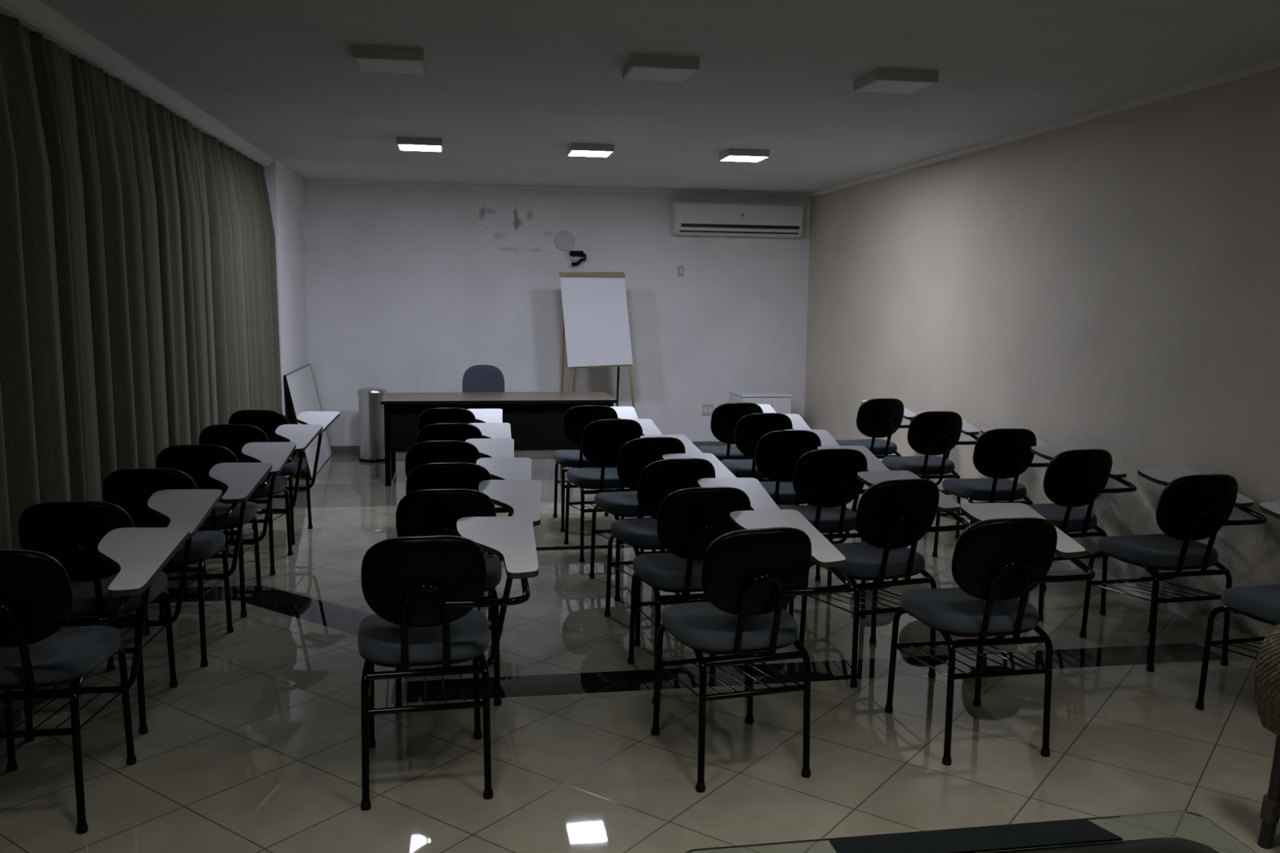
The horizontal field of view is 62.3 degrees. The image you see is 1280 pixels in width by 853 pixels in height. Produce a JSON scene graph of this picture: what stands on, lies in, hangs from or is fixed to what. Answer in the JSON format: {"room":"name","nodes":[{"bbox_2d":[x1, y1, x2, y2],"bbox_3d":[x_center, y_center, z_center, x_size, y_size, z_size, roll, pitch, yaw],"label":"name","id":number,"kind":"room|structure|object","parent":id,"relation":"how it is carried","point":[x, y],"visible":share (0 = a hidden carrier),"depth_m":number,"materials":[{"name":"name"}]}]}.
{"room":"classroom","nodes":[
{"label":"classroom","id":0,"kind":"room"},
{"bbox_2d":[262,159,308,477],"bbox_3d":[-3.587,-1.018,10.207,0.500,2.860,1.700,-1,7,-10],"label":"wall","id":1,"kind":"structure","parent":0,"point":[285,188],"depth_m":9.94,"materials":[{"name":"white paint"}]},
{"bbox_2d":[0,0,274,166],"bbox_3d":[-2.403,-1.602,3.611,0.170,0.070,11.464,0,7,-9],"label":"trim","id":2,"kind":"structure","parent":1,"relation":"attached to","point":[36,15],"depth_m":5.28,"materials":[{"name":"white paint"}]},
{"bbox_2d":[0,13,282,731],"bbox_3d":[-2.428,-0.218,3.859,0.188,2.761,11.255,0,7,-9],"label":"curtain","id":3,"kind":"object","parent":1,"relation":"hanging from","point":[139,307],"visible":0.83,"depth_m":5.25,"materials":[{"name":"beige fabric"}]},
{"bbox_2d":[303,183,810,445],"bbox_3d":[-1.008,-1.156,11.561,6.060,2.860,0.120,-1,7,-10],"label":"wall","id":4,"kind":"structure","parent":0,"point":[410,289],"depth_m":11.43,"materials":[{"name":"white paint"}]},
{"bbox_2d":[330,441,727,453],"bbox_3d":[-0.810,0.227,11.699,5.450,0.085,0.012,-1,7,-10],"label":"baseboard","id":5,"kind":"structure","parent":4,"relation":"attached to","point":[335,449],"depth_m":11.32,"materials":[{"name":"grey tile"}]},
{"bbox_2d":[302,178,809,197],"bbox_3d":[-0.777,-2.548,11.342,5.450,0.040,0.045,-1,7,-10],"label":"trim","id":6,"kind":"structure","parent":4,"relation":"attached to","point":[304,180],"depth_m":11.30,"materials":[{"name":"white paint"}]},
{"bbox_2d":[554,230,575,251],"bbox_3d":[-0.810,-2.004,11.421,0.224,0.224,0.012,-1,7,-10],"label":"disc","id":7,"kind":"object","parent":4,"relation":"attached to","point":[564,240],"visible":1,"depth_m":11.42,"materials":[{"name":"grey"}]},
{"bbox_2d":[568,250,586,266],"bbox_3d":[-0.671,-1.812,11.424,0.181,0.162,0.100,-1,7,-10],"label":"wall bracket","id":8,"kind":"object","parent":4,"relation":"attached to","point":[575,255],"visible":1,"depth_m":11.38,"materials":[{"name":"black plastic"}]},
{"bbox_2d":[677,266,684,276],"bbox_3d":[0.449,-1.714,11.672,0.072,0.114,0.013,-1,7,-10],"label":"light switch","id":9,"kind":"object","parent":4,"relation":"attached to","point":[680,268],"visible":1,"depth_m":11.67,"materials":[{"name":"grey plastic"}]},
{"bbox_2d":[702,404,713,415],"bbox_3d":[0.762,-0.188,11.916,0.132,0.124,0.012,-1,7,-10],"label":"wall socket","id":10,"kind":"object","parent":4,"relation":"attached to","point":[707,409],"visible":0.95,"depth_m":11.91,"materials":[{"name":"grey plastic"}]},
{"bbox_2d":[702,407,706,412],"bbox_3d":[0.732,-0.188,11.908,0.044,0.060,0.006,-1,7,-10],"label":"outlet","id":11,"kind":"object","parent":10,"relation":"attached to","point":[704,409],"depth_m":11.91,"materials":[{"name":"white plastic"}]},
{"bbox_2d":[708,407,712,412],"bbox_3d":[0.793,-0.188,11.918,0.044,0.060,0.006,-1,7,-10],"label":"outlet","id":12,"kind":"object","parent":10,"relation":"attached to","point":[710,409],"depth_m":11.91,"materials":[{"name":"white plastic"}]},
{"bbox_2d":[671,201,803,237],"bbox_3d":[1.063,-2.265,11.603,1.440,0.354,0.218,-1,7,-10],"label":"air conditioner","id":13,"kind":"object","parent":4,"relation":"attached to","point":[687,218],"visible":1,"depth_m":11.51,"materials":[{"name":"white plastic"}]},
{"bbox_2d":[0,451,1279,852],"bbox_3d":[0.086,1.131,5.245,6.060,0.120,13.360,-1,7,-10],"label":"floor","id":14,"kind":"structure","parent":0,"point":[257,748],"depth_m":4.18,"materials":[{"name":"tile"}]},
{"bbox_2d":[0,527,189,834],"bbox_3d":[-1.908,0.791,3.547,0.647,0.925,0.698,0,7,-9],"label":"chair","id":15,"kind":"object","parent":14,"relation":"on","point":[41,647],"visible":1,"depth_m":3.34,"materials":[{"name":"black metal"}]},
{"bbox_2d":[17,488,222,742],"bbox_3d":[-2.078,0.697,4.297,0.647,0.925,0.698,-1,7,-11],"label":"chair","id":16,"kind":"object","parent":14,"relation":"on","point":[70,532],"visible":0.59,"depth_m":4.03,"materials":[{"name":"black plastic"}]},
{"bbox_2d":[102,462,271,671],"bbox_3d":[-2.133,0.605,5.045,0.647,0.925,0.698,0,7,-8],"label":"chair","id":17,"kind":"object","parent":14,"relation":"on","point":[129,489],"visible":0.56,"depth_m":4.82,"materials":[{"name":"black plastic"}]},
{"bbox_2d":[155,441,296,620],"bbox_3d":[-2.242,0.513,5.784,0.647,0.925,0.698,-1,7,-10],"label":"chair","id":18,"kind":"object","parent":14,"relation":"on","point":[197,461],"visible":0.51,"depth_m":5.55,"materials":[{"name":"black plastic"}]},
{"bbox_2d":[199,424,323,575],"bbox_3d":[-2.361,0.408,6.632,0.647,0.925,0.698,0,7,-6],"label":"chair","id":19,"kind":"object","parent":14,"relation":"on","point":[233,437],"visible":0.46,"depth_m":6.41,"materials":[{"name":"black plastic"}]},
{"bbox_2d":[228,409,339,545],"bbox_3d":[-2.483,0.310,7.417,0.647,0.925,0.698,0,7,-4],"label":"chair","id":20,"kind":"object","parent":14,"relation":"on","point":[267,420],"visible":0.33,"depth_m":7.19,"materials":[{"name":"black plastic"}]},
{"bbox_2d":[283,364,332,480],"bbox_3d":[-3.239,-0.081,10.393,0.226,0.970,1.600,-1,7,-10],"label":"whiteboard","id":21,"kind":"object","parent":14,"relation":"on","point":[300,383],"visible":0.82,"depth_m":10.29,"materials":[{"name":"white plastic"}]},
{"bbox_2d":[357,386,386,462],"bbox_3d":[-2.734,-0.023,10.832,0.292,0.750,0.336,-1,7,-10],"label":"waste bin","id":22,"kind":"object","parent":14,"relation":"on","point":[371,412],"visible":0.92,"depth_m":10.74,"materials":[{"name":"silver metal"}]},
{"bbox_2d":[357,515,538,810],"bbox_3d":[-0.676,0.774,3.796,0.647,0.925,0.698,-1,7,-12],"label":"chair","id":23,"kind":"object","parent":14,"relation":"on","point":[423,593],"visible":1,"depth_m":3.52,"materials":[{"name":"black plastic"}]},
{"bbox_2d":[404,438,514,596],"bbox_3d":[-1.023,0.495,6.038,0.647,0.925,0.698,-1,7,-11],"label":"chair","id":24,"kind":"object","parent":14,"relation":"on","point":[470,451],"visible":0.21,"depth_m":5.67,"materials":[{"name":"black plastic"}]},
{"bbox_2d":[417,407,502,433],"bbox_3d":[-1.305,0.289,7.693,0.647,0.925,0.698,-1,7,-11],"label":"chair","id":25,"kind":"object","parent":14,"relation":"on","point":[440,415],"visible":0.09,"depth_m":7.32,"materials":[{"name":"black plastic"}]},
{"bbox_2d":[416,422,511,554],"bbox_3d":[-1.133,0.399,6.812,0.647,0.925,0.698,-1,7,-12],"label":"chair","id":26,"kind":"object","parent":14,"relation":"on","point":[463,432],"visible":0.16,"depth_m":6.44,"materials":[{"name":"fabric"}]},
{"bbox_2d":[394,480,542,706],"bbox_3d":[-0.738,0.671,4.627,0.647,0.925,0.698,0,7,-9],"label":"chair","id":27,"kind":"object","parent":14,"relation":"on","point":[429,512],"visible":0.39,"depth_m":4.29,"materials":[{"name":"black plastic"}]},
{"bbox_2d":[405,457,531,651],"bbox_3d":[-0.849,0.588,5.296,0.647,0.925,0.698,-1,7,-9],"label":"chair","id":28,"kind":"object","parent":14,"relation":"on","point":[458,475],"visible":0.17,"depth_m":4.93,"materials":[{"name":"black plastic"}]},
{"bbox_2d":[462,364,504,457],"bbox_3d":[-1.557,-0.103,10.580,0.577,0.995,0.603,-1,7,-10],"label":"office chair","id":29,"kind":"object","parent":14,"relation":"on","point":[477,378],"visible":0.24,"depth_m":10.75,"materials":[{"name":"blue fabric"}]},
{"bbox_2d":[380,391,617,486],"bbox_3d":[-1.321,0.094,9.954,2.104,0.762,0.844,-1,7,-10],"label":"desk","id":30,"kind":"object","parent":14,"relation":"on","point":[535,419],"visible":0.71,"depth_m":9.61,"materials":[{"name":"brown wood"}]},
{"bbox_2d":[553,404,638,532],"bbox_3d":[-0.318,0.267,7.961,0.647,0.925,0.698,-1,7,-11],"label":"chair","id":31,"kind":"object","parent":14,"relation":"on","point":[575,419],"visible":0.53,"depth_m":7.65,"materials":[{"name":"black plastic"}]},
{"bbox_2d":[559,271,635,409],"bbox_3d":[-0.451,-0.654,11.248,0.840,1.956,0.544,-1,7,-10],"label":"flip chart","id":32,"kind":"object","parent":14,"relation":"on","point":[596,333],"visible":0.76,"depth_m":11.01,"materials":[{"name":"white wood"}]},
{"bbox_2d":[564,418,662,562],"bbox_3d":[-0.159,0.372,7.117,0.647,0.925,0.698,-1,7,-16],"label":"chair","id":33,"kind":"object","parent":14,"relation":"on","point":[602,441],"visible":0.74,"depth_m":6.80,"materials":[{"name":"black plastic"}]},
{"bbox_2d":[589,434,702,600],"bbox_3d":[0.065,0.479,6.271,0.647,0.925,0.698,-2,7,-19],"label":"chair","id":34,"kind":"object","parent":14,"relation":"on","point":[637,454],"visible":0.52,"depth_m":5.95,"materials":[{"name":"black plastic"}]},
{"bbox_2d":[604,453,736,646],"bbox_3d":[0.182,0.574,5.503,0.647,0.925,0.698,-2,7,-19],"label":"chair","id":35,"kind":"object","parent":14,"relation":"on","point":[659,479],"visible":0.51,"depth_m":5.18,"materials":[{"name":"black plastic"}]},
{"bbox_2d":[627,477,779,704],"bbox_3d":[0.300,0.669,4.735,0.647,0.925,0.698,-1,7,-13],"label":"chair","id":36,"kind":"object","parent":14,"relation":"on","point":[689,520],"visible":0.72,"depth_m":4.42,"materials":[{"name":"black plastic"}]},
{"bbox_2d":[697,402,776,460],"bbox_3d":[0.775,0.243,8.257,0.647,0.925,0.698,-1,7,-10],"label":"chair","id":37,"kind":"object","parent":14,"relation":"on","point":[725,417],"visible":0.38,"depth_m":7.91,"materials":[{"name":"black plastic"}]},
{"bbox_2d":[651,509,851,792],"bbox_3d":[0.414,0.765,3.968,0.647,0.925,0.698,-2,7,-18],"label":"chair","id":38,"kind":"object","parent":14,"relation":"on","point":[750,575],"visible":1,"depth_m":3.69,"materials":[{"name":"black plastic"}]},
{"bbox_2d":[729,390,792,445],"bbox_3d":[1.317,-0.041,11.644,0.560,0.675,0.565,-1,7,-10],"label":"mini fridge","id":39,"kind":"object","parent":14,"relation":"on","point":[780,401],"visible":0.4,"depth_m":11.38,"materials":[{"name":"white metal"}]},
{"bbox_2d":[729,390,792,397],"bbox_3d":[1.320,-0.362,11.607,0.560,0.029,0.560,-1,7,-10],"label":"countertop","id":40,"kind":"structure","parent":39,"relation":"on","point":[744,393],"depth_m":11.43,"materials":[{"name":"white ceramic"}]},
{"bbox_2d":[720,413,810,481],"bbox_3d":[0.898,0.329,7.564,0.647,0.925,0.698,0,7,-9],"label":"chair","id":41,"kind":"object","parent":14,"relation":"on","point":[749,428],"visible":0.4,"depth_m":7.22,"materials":[{"name":"black plastic"}]},
{"bbox_2d":[755,429,839,581],"bbox_3d":[0.940,0.443,6.640,0.647,0.925,0.698,0,7,-8],"label":"chair","id":42,"kind":"object","parent":14,"relation":"on","point":[777,453],"visible":0.54,"depth_m":6.30,"materials":[{"name":"black plastic"}]},
{"bbox_2d":[777,445,889,618],"bbox_3d":[1.046,0.537,5.884,0.647,0.925,0.698,-1,7,-10],"label":"chair","id":43,"kind":"object","parent":14,"relation":"on","point":[824,478],"visible":0.65,"depth_m":5.56,"materials":[{"name":"black plastic"}]},
{"bbox_2d":[835,398,916,512],"bbox_3d":[1.928,0.198,8.723,0.647,0.925,0.698,-1,7,-16],"label":"chair","id":44,"kind":"object","parent":14,"relation":"on","point":[877,418],"visible":0.66,"depth_m":8.39,"materials":[{"name":"black plastic"}]},
{"bbox_2d":[797,470,969,688],"bbox_3d":[1.139,0.649,4.976,0.647,0.925,0.698,-2,7,-19],"label":"chair","id":45,"kind":"object","parent":14,"relation":"on","point":[898,508],"visible":0.86,"depth_m":4.67,"materials":[{"name":"black plastic"}]},
{"bbox_2d":[882,411,979,538],"bbox_3d":[2.130,0.313,7.803,0.647,0.925,0.698,-1,7,-11],"label":"chair","id":46,"kind":"object","parent":14,"relation":"on","point":[931,434],"visible":0.83,"depth_m":7.49,"materials":[{"name":"black plastic"}]},
{"bbox_2d":[684,811,1256,852],"bbox_3d":[0.760,1.212,2.097,1.261,0.500,0.721,-1,7,-10],"label":"coffee table","id":47,"kind":"object","parent":14,"relation":"on","point":[1171,832],"visible":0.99,"depth_m":2.37,"materials":[{"name":"clear glass"}]},
{"bbox_2d":[829,819,1122,852],"bbox_3d":[0.752,0.924,2.365,0.655,0.005,0.091,-1,7,-10],"label":"folder","id":48,"kind":"object","parent":47,"relation":"on","point":[1077,832],"visible":1,"depth_m":2.36,"materials":[{"name":"black"}]},
{"bbox_2d":[884,502,1095,765],"bbox_3d":[1.371,0.749,4.181,0.647,0.925,0.698,-1,7,-12],"label":"chair","id":49,"kind":"object","parent":14,"relation":"on","point":[1010,549],"visible":1,"depth_m":3.90,"materials":[{"name":"black plastic"}]},
{"bbox_2d":[932,427,1048,556],"bbox_3d":[2.301,0.433,6.842,0.647,0.925,0.698,-1,7,-9],"label":"chair","id":50,"kind":"object","parent":14,"relation":"on","point":[999,454],"visible":0.83,"depth_m":6.53,"materials":[{"name":"black plastic"}]},
{"bbox_2d":[1026,445,1137,621],"bbox_3d":[2.357,0.540,5.973,0.647,0.925,0.698,-1,7,-17],"label":"chair","id":51,"kind":"object","parent":14,"relation":"on","point":[1074,477],"visible":0.77,"depth_m":5.66,"materials":[{"name":"black plastic"}]},
{"bbox_2d":[1043,448,1089,483],"bbox_3d":[2.345,0.271,5.657,0.390,0.313,0.123,-1,7,-17],"label":"chair back","id":52,"kind":"object","parent":51,"relation":"on","point":[1073,466],"depth_m":5.58,"materials":[{"name":"black plastic"}]},
{"bbox_2d":[1079,466,1267,671],"bbox_3d":[2.602,0.638,5.196,0.647,0.925,0.698,-1,7,-13],"label":"chair","id":53,"kind":"object","parent":14,"relation":"on","point":[1192,506],"visible":1,"depth_m":4.92,"materials":[{"name":"black plastic"}]},
{"bbox_2d":[1195,502,1279,710],"bbox_3d":[2.709,0.752,4.276,0.647,0.925,0.698,-1,7,-15],"label":"chair","id":54,"kind":"object","parent":14,"relation":"on","point":[1261,603],"visible":0.88,"depth_m":4.32,"materials":[{"name":"grey fabric"}]},
{"bbox_2d":[1253,624,1279,849],"bbox_3d":[2.355,0.931,3.067,0.752,0.860,0.704,-1,7,-10],"label":"rattan armchair","id":55,"kind":"object","parent":14,"relation":"on","point":[1267,672],"visible":1,"depth_m":3.30,"materials":[{"name":"brown wicker"}]},
{"bbox_2d":[40,0,1279,193],"bbox_3d":[0.118,-1.827,4.883,6.060,0.120,13.360,-1,7,-10],"label":"ceiling","id":56,"kind":"structure","parent":0,"point":[507,86],"depth_m":5.53,"materials":[{"name":"paint"}]},
{"bbox_2d":[351,44,426,74],"bbox_3d":[-1.219,-1.787,5.170,0.330,0.057,0.330,-1,7,-10],"label":"ceiling lamp","id":57,"kind":"object","parent":56,"relation":"attached to","point":[375,59],"visible":1,"depth_m":5.04,"materials":[{"name":"grey plastic"}]},
{"bbox_2d":[355,57,423,74],"bbox_3d":[-1.219,-1.765,5.173,0.305,0.012,0.305,-1,7,-10],"label":"diffuser","id":58,"kind":"object","parent":57,"relation":"attached to","point":[395,65],"depth_m":5.15,"materials":[{"name":"white plastic"}]},
{"bbox_2d":[396,136,442,151],"bbox_3d":[-1.671,-2.146,8.054,0.330,0.057,0.330,-1,7,-10],"label":"ceiling lamp","id":59,"kind":"object","parent":56,"relation":"attached to","point":[415,144],"visible":1,"depth_m":7.91,"materials":[{"name":"grey plastic"}]},
{"bbox_2d":[399,144,440,151],"bbox_3d":[-1.671,-2.123,8.056,0.305,0.012,0.305,-1,7,-10],"label":"diffuser","id":60,"kind":"object","parent":59,"relation":"attached to","point":[402,147],"depth_m":8.02,"materials":[{"name":"white plastic"}]},
{"bbox_2d":[567,142,613,156],"bbox_3d":[-0.389,-2.158,8.271,0.330,0.057,0.330,-1,7,-10],"label":"ceiling lamp","id":61,"kind":"object","parent":56,"relation":"attached to","point":[586,149],"visible":1,"depth_m":8.13,"materials":[{"name":"grey plastic"}]},
{"bbox_2d":[568,150,611,156],"bbox_3d":[-0.389,-2.136,8.274,0.305,0.012,0.305,-1,7,-10],"label":"diffuser","id":62,"kind":"object","parent":61,"relation":"attached to","point":[571,153],"depth_m":8.23,"materials":[{"name":"white plastic"}]},
{"bbox_2d":[622,53,699,82],"bbox_3d":[0.099,-1.788,5.293,0.330,0.057,0.330,-1,7,-10],"label":"ceiling lamp","id":63,"kind":"object","parent":56,"relation":"attached to","point":[638,67],"visible":1,"depth_m":5.16,"materials":[{"name":"grey plastic"}]},
{"bbox_2d":[625,66,696,81],"bbox_3d":[0.099,-1.766,5.296,0.305,0.012,0.305,-1,7,-10],"label":"diffuser","id":64,"kind":"object","parent":63,"relation":"attached to","point":[664,73],"depth_m":5.26,"materials":[{"name":"white plastic"}]},
{"bbox_2d":[719,148,769,161],"bbox_3d":[0.833,-2.171,8.478,0.330,0.057,0.330,-1,7,-10],"label":"ceiling lamp","id":65,"kind":"object","parent":56,"relation":"attached to","point":[730,154],"visible":1,"depth_m":8.34,"materials":[{"name":"grey plastic"}]},
{"bbox_2d":[720,155,767,161],"bbox_3d":[0.833,-2.148,8.481,0.305,0.012,0.305,-1,7,-10],"label":"diffuser","id":66,"kind":"object","parent":65,"relation":"attached to","point":[736,158],"depth_m":8.46,"materials":[{"name":"white plastic"}]},
{"bbox_2d":[853,67,938,93],"bbox_3d":[1.335,-1.805,5.543,0.330,0.057,0.330,-1,7,-10],"label":"ceiling lamp","id":67,"kind":"object","parent":56,"relation":"attached to","point":[881,80],"visible":1,"depth_m":5.42,"materials":[{"name":"grey plastic"}]},
{"bbox_2d":[856,80,934,93],"bbox_3d":[1.334,-1.783,5.546,0.305,0.012,0.305,-1,7,-10],"label":"diffuser","id":68,"kind":"object","parent":67,"relation":"attached to","point":[900,86],"depth_m":5.53,"materials":[{"name":"white plastic"}]},
{"bbox_2d":[804,67,1279,641],"bbox_3d":[3.049,-0.377,5.564,0.120,2.860,13.160,-1,7,-10],"label":"wall","id":69,"kind":"structure","parent":0,"point":[1110,283],"depth_m":6.54,"materials":[{"name":"beige paint"}]},
{"bbox_2d":[807,55,1279,197],"bbox_3d":[2.978,-1.776,5.378,0.055,0.040,13.160,-1,7,-10],"label":"trim","id":70,"kind":"structure","parent":69,"relation":"attached to","point":[1273,63],"depth_m":6.53,"materials":[{"name":"white paint"}]},
{"bbox_2d":[954,511,1262,650],"bbox_3d":[2.970,1.019,5.718,0.012,0.050,13.148,-1,7,-10],"label":"baseboard","id":71,"kind":"structure","parent":69,"relation":"attached to","point":[1195,617],"depth_m":5.80,"materials":[{"name":"grey tile"}]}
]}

